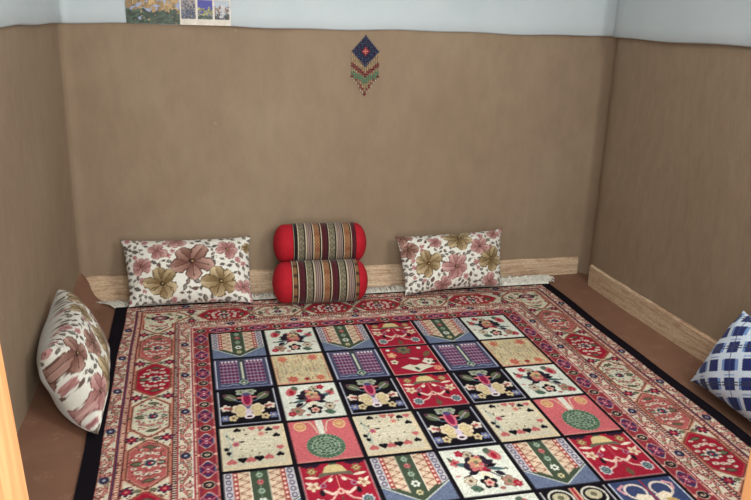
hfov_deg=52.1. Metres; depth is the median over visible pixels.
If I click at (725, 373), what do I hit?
cushion
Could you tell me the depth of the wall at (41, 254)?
2.50 m
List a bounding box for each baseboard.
[86,257,577,300]
[588,265,717,361]
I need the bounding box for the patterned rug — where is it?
[73,274,750,499]
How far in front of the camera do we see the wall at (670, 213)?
2.94 m
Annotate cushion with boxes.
[36,290,109,433]
[120,236,252,307]
[272,259,367,303]
[273,222,365,261]
[395,228,501,295]
[690,310,750,421]
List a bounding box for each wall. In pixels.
[0,0,82,432]
[61,0,612,276]
[583,0,750,340]
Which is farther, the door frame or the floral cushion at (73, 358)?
the floral cushion at (73, 358)
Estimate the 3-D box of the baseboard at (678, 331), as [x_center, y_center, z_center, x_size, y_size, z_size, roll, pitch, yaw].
[1.291,0.458,2.530,0.024,0.100,2.327,-3,18,-14]
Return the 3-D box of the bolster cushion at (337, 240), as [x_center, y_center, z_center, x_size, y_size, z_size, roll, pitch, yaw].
[-0.241,-0.030,3.331,0.405,0.175,0.175,-2,18,-11]
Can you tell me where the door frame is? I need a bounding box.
[0,345,750,499]
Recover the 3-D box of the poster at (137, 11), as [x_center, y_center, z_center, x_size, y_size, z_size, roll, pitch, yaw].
[-0.868,-1.016,2.979,0.202,0.266,0.002,-2,18,-12]
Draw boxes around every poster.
[125,0,179,23]
[179,0,230,25]
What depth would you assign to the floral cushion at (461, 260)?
3.40 m
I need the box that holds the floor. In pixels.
[17,273,750,499]
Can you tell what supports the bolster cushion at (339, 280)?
on the patterned rug
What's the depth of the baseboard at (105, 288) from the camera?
3.53 m
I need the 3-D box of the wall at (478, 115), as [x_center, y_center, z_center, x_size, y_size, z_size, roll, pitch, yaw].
[-0.079,-0.919,3.200,2.312,2.250,0.034,-2,18,-12]
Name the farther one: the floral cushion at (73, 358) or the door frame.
the floral cushion at (73, 358)
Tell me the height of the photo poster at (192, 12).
0.267 m
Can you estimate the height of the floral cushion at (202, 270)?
0.244 m
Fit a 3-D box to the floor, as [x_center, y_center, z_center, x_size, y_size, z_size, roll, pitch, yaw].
[0.278,0.657,1.756,2.460,0.118,3.837,-2,18,-12]
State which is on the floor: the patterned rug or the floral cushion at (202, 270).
the patterned rug

